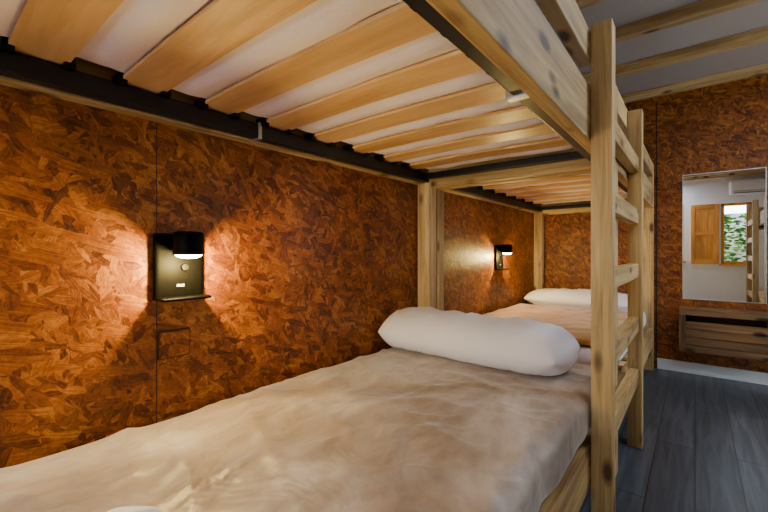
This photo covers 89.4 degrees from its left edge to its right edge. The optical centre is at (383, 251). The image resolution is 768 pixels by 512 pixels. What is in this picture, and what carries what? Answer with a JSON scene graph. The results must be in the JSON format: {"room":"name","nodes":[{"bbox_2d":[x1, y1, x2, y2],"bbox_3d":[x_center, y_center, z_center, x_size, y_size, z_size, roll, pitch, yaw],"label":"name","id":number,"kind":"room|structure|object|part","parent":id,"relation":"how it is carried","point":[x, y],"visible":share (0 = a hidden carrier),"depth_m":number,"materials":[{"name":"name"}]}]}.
{"room":"hostel dormitory room","nodes":[
{"label":"hostel dormitory room","id":0,"kind":"room"},
{"bbox_2d":[0,85,533,467],"bbox_3d":[-0.169,-0.193,1.788,0.100,2.285,5.380,0,0,39],"label":"wall","id":1,"kind":"structure","parent":0,"point":[305,261],"depth_m":1.16,"materials":[{"name":"brown wood"}]},
{"bbox_2d":[156,122,156,422],"bbox_3d":[-0.650,-0.193,1.108,0.002,2.285,0.002,0,0,39],"label":"trim","id":2,"kind":"structure","parent":1,"relation":"attached to","point":[156,122],"depth_m":1.11,"materials":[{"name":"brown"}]},
{"bbox_2d":[157,327,189,360],"bbox_3d":[-0.616,0.269,1.142,0.010,0.082,0.090,0,0,39],"label":"outlet cover","id":3,"kind":"object","parent":1,"relation":"attached to","point":[172,343],"visible":1,"depth_m":1.14,"materials":[{"name":"brown wood"}]},
{"bbox_2d":[152,231,211,301],"bbox_3d":[-0.570,0.040,1.118,0.112,0.196,0.140,0,0,39],"label":"reading lamp","id":4,"kind":"object","parent":1,"relation":"attached to","point":[177,256],"visible":1,"depth_m":1.11,"materials":[{"name":"black metal"}]},
{"bbox_2d":[152,294,211,301],"bbox_3d":[-0.586,0.134,1.131,0.069,0.009,0.140,0,0,39],"label":"shelf","id":5,"kind":"object","parent":4,"relation":"attached to","point":[156,297],"depth_m":1.11,"materials":[{"name":"black metal"}]},
{"bbox_2d":[181,264,187,269],"bbox_3d":[-0.589,0.045,1.146,0.012,0.018,0.018,0,0,39],"label":"switch","id":6,"kind":"object","parent":4,"relation":"attached to","point":[183,266],"depth_m":1.14,"materials":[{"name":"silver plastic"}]},
{"bbox_2d":[495,244,511,269],"bbox_3d":[0.933,0.040,2.994,0.112,0.196,0.140,0,0,39],"label":"reading lamp","id":7,"kind":"object","parent":1,"relation":"attached to","point":[502,249],"visible":1,"depth_m":2.97,"materials":[{"name":"black metal"}]},
{"bbox_2d":[534,0,767,94],"bbox_3d":[0.967,-1.365,0.879,3.010,0.060,5.380,0,0,39],"label":"ceiling","id":8,"kind":"structure","parent":0,"point":[753,16],"depth_m":2.45,"materials":[{"name":"beige paint"}]},
{"bbox_2d":[538,0,604,20],"bbox_3d":[1.532,-1.302,1.585,2.806,0.064,0.070,0,0,39],"label":"joist","id":9,"kind":"object","parent":8,"relation":"attached to","point":[582,4],"depth_m":1.98,"materials":[{"name":"brown wood"}]},
{"bbox_2d":[563,0,762,56],"bbox_3d":[1.845,-1.302,1.975,2.806,0.064,0.070,0,0,39],"label":"joist","id":10,"kind":"object","parent":8,"relation":"attached to","point":[705,8],"depth_m":2.14,"materials":[{"name":"brown wood"}]},
{"bbox_2d":[582,26,767,83],"bbox_3d":[2.183,-1.302,2.397,2.806,0.064,0.070,0,0,39],"label":"joist","id":11,"kind":"object","parent":8,"relation":"attached to","point":[759,35],"depth_m":2.51,"materials":[{"name":"brown wood"}]},
{"bbox_2d":[621,63,767,102],"bbox_3d":[2.570,-1.302,2.880,2.806,0.064,0.048,0,0,39],"label":"joist","id":12,"kind":"object","parent":8,"relation":"attached to","point":[762,69],"depth_m":2.98,"materials":[{"name":"brown wood"}]},
{"bbox_2d":[544,74,767,372],"bbox_3d":[2.656,-0.193,2.908,2.910,2.285,0.100,0,0,39],"label":"wall","id":13,"kind":"structure","parent":0,"point":[724,126],"depth_m":3.10,"materials":[{"name":"brown wood"}]},
{"bbox_2d":[656,101,656,357],"bbox_3d":[2.234,-0.185,3.182,0.008,2.100,0.002,0,0,39],"label":"trim","id":14,"kind":"structure","parent":13,"relation":"attached to","point":[656,101],"depth_m":3.18,"materials":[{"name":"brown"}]},
{"bbox_2d":[657,358,767,384],"bbox_3d":[2.954,0.907,2.594,1.848,0.085,0.015,0,0,39],"label":"baseboard","id":15,"kind":"structure","parent":13,"relation":"attached to","point":[667,364],"depth_m":2.94,"materials":[{"name":"white"}]},
{"bbox_2d":[679,306,767,361],"bbox_3d":[2.507,0.588,2.853,0.535,0.325,0.168,0,0,39],"label":"shelf","id":16,"kind":"object","parent":13,"relation":"attached to","point":[736,333],"visible":1,"depth_m":2.82,"materials":[{"name":"brown wood"}]},
{"bbox_2d":[682,167,766,303],"bbox_3d":[2.547,-0.118,2.922,0.478,0.977,0.013,0,0,39],"label":"wall mirror","id":17,"kind":"object","parent":13,"relation":"attached to","point":[724,213],"visible":1,"depth_m":2.90,"materials":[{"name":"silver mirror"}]},
{"bbox_2d":[579,368,767,511],"bbox_3d":[0.967,1.000,0.879,3.010,0.100,5.380,0,0,39],"label":"floor","id":18,"kind":"structure","parent":0,"point":[705,447],"depth_m":1.87,"materials":[{"name":"grey wood"}]},
{"bbox_2d":[0,0,590,511],"bbox_3d":[-0.048,0.120,1.103,0.935,1.660,2.062,0,0,39],"label":"bunk bed","id":19,"kind":"object","parent":18,"relation":"on","point":[430,95],"visible":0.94,"depth_m":0.95,"materials":[{"name":"brown wood"}]},
{"bbox_3d":[-0.050,-0.513,1.105,0.770,0.182,1.902,0,0,39],"label":"mattress","id":20,"kind":"part","parent":19,"relation":"part of","materials":[{"name":"brown wood"}]},
{"bbox_2d":[0,347,590,511],"bbox_3d":[-0.033,0.521,1.096,0.913,0.165,1.902,0,0,39],"label":"mattress","id":21,"kind":"object","parent":19,"relation":"on","point":[394,429],"visible":0.91,"depth_m":0.90,"materials":[{"name":"beige fabric"}]},
{"bbox_2d":[107,506,160,511],"bbox_3d":[-0.406,0.415,0.581,0.100,0.046,0.110,0,0,9],"label":"folded towel","id":22,"kind":"object","parent":21,"relation":"on","point":[128,508],"visible":1,"depth_m":0.61,"materials":[{"name":"white fabric"}]},
{"bbox_2d":[378,306,579,375],"bbox_3d":[0.373,0.351,1.681,0.840,0.178,0.352,0,0,39],"label":"pillow","id":23,"kind":"object","parent":21,"relation":"on","point":[515,344],"visible":1,"depth_m":1.50,"materials":[{"name":"white fabric"}]},
{"bbox_3d":[-0.048,-0.399,1.103,0.856,0.047,1.912,0,0,39],"label":"steel frame","id":24,"kind":"part","parent":19,"relation":"part of","materials":[{"name":"black"}]},
{"bbox_3d":[0.237,0.120,2.148,0.075,1.660,0.075,0,0,39],"label":"post","id":25,"kind":"part","parent":19,"relation":"part of","materials":[{"name":"brown wood"}]},
{"bbox_3d":[0.302,-0.440,0.823,0.038,0.170,1.912,0,0,39],"label":"rail","id":26,"kind":"part","parent":19,"relation":"part of","materials":[{"name":"brown wood"}]},
{"bbox_3d":[0.181,-0.655,0.672,0.038,0.100,1.525,0,0,39],"label":"guard rail","id":27,"kind":"part","parent":19,"relation":"part of","materials":[{"name":"brown wood"}]},
{"bbox_3d":[0.302,0.677,0.823,0.038,0.145,1.912,0,0,39],"label":"rail","id":28,"kind":"part","parent":19,"relation":"part of","materials":[{"name":"brown wood"}]},
{"bbox_2d":[436,84,653,476],"bbox_3d":[1.218,0.120,2.684,0.935,1.660,1.968,0,0,39],"label":"bunk bed","id":29,"kind":"object","parent":18,"relation":"on","point":[554,194],"visible":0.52,"depth_m":2.77,"materials":[{"name":"brown wood"}]},
{"bbox_3d":[0.291,0.120,2.214,0.075,1.660,0.075,0,0,39],"label":"post","id":30,"kind":"part","parent":29,"relation":"part of","materials":[{"name":"brown wood"}]},
{"bbox_3d":[1.474,0.120,3.691,0.075,1.660,0.075,0,0,39],"label":"post","id":31,"kind":"part","parent":29,"relation":"part of","materials":[{"name":"brown wood"}]},
{"bbox_3d":[1.218,-0.399,2.683,0.856,0.047,1.818,0,0,39],"label":"steel frame","id":32,"kind":"part","parent":29,"relation":"part of","materials":[{"name":"black"}]},
{"bbox_3d":[1.216,-0.514,2.685,0.770,0.182,1.808,0,0,39],"label":"mattress","id":33,"kind":"part","parent":29,"relation":"part of","materials":[{"name":"brown wood"}]},
{"bbox_2d":[533,304,645,364],"bbox_3d":[1.221,0.531,2.680,0.857,0.146,1.800,0,0,39],"label":"mattress","id":34,"kind":"object","parent":29,"relation":"on","point":[584,357],"visible":0.03,"depth_m":1.80,"materials":[{"name":"white fabric"}]},
{"bbox_2d":[483,303,626,345],"bbox_3d":[1.095,0.439,2.531,0.835,0.029,1.220,0,0,39],"label":"blanket","id":35,"kind":"object","parent":34,"relation":"on","point":[577,321],"visible":0.48,"depth_m":2.58,"materials":[{"name":"beige fabric"}]},
{"bbox_2d":[524,288,626,310],"bbox_3d":[1.607,0.372,3.197,0.820,0.147,0.420,0,0,39],"label":"pillow","id":36,"kind":"object","parent":34,"relation":"on","point":[563,297],"visible":0.6,"depth_m":3.10,"materials":[{"name":"white fabric"}]},
{"bbox_3d":[0.962,0.120,1.676,0.075,1.660,0.075,0,0,39],"label":"post","id":37,"kind":"part","parent":29,"relation":"part of","materials":[{"name":"brown wood"}]},
{"bbox_3d":[1.568,-0.440,2.403,0.038,0.170,1.818,0,0,39],"label":"rail","id":38,"kind":"part","parent":29,"relation":"part of","materials":[{"name":"brown wood"}]},
{"bbox_3d":[1.568,0.677,2.403,0.038,0.145,1.818,0,0,39],"label":"rail","id":39,"kind":"part","parent":29,"relation":"part of","materials":[{"name":"brown wood"}]},
{"bbox_3d":[1.569,-0.655,2.405,0.038,0.100,1.815,0,0,39],"label":"guard rail","id":40,"kind":"part","parent":29,"relation":"part of","materials":[{"name":"brown wood"}]},
{"bbox_3d":[2.145,0.120,3.154,0.075,1.660,0.075,0,0,39],"label":"post","id":41,"kind":"part","parent":29,"relation":"part of","materials":[{"name":"brown wood"}]},
{"bbox_2d":[591,18,642,511],"bbox_3d":[0.966,0.115,1.571,0.060,1.669,0.924,0,0,39],"label":"ladder","id":42,"kind":"object","parent":18,"relation":"on","point":[609,407],"visible":1,"depth_m":1.22,"materials":[{"name":"brown wood"}]},
{"bbox_3d":[0.697,0.115,1.235,0.060,1.669,0.064,0,0,39],"label":"post","id":43,"kind":"part","parent":42,"relation":"part of","materials":[{"name":"brown wood"}]},
{"bbox_3d":[1.235,0.130,1.906,0.060,1.639,0.064,0,0,39],"label":"post","id":44,"kind":"part","parent":42,"relation":"part of","materials":[{"name":"brown wood"}]}
]}

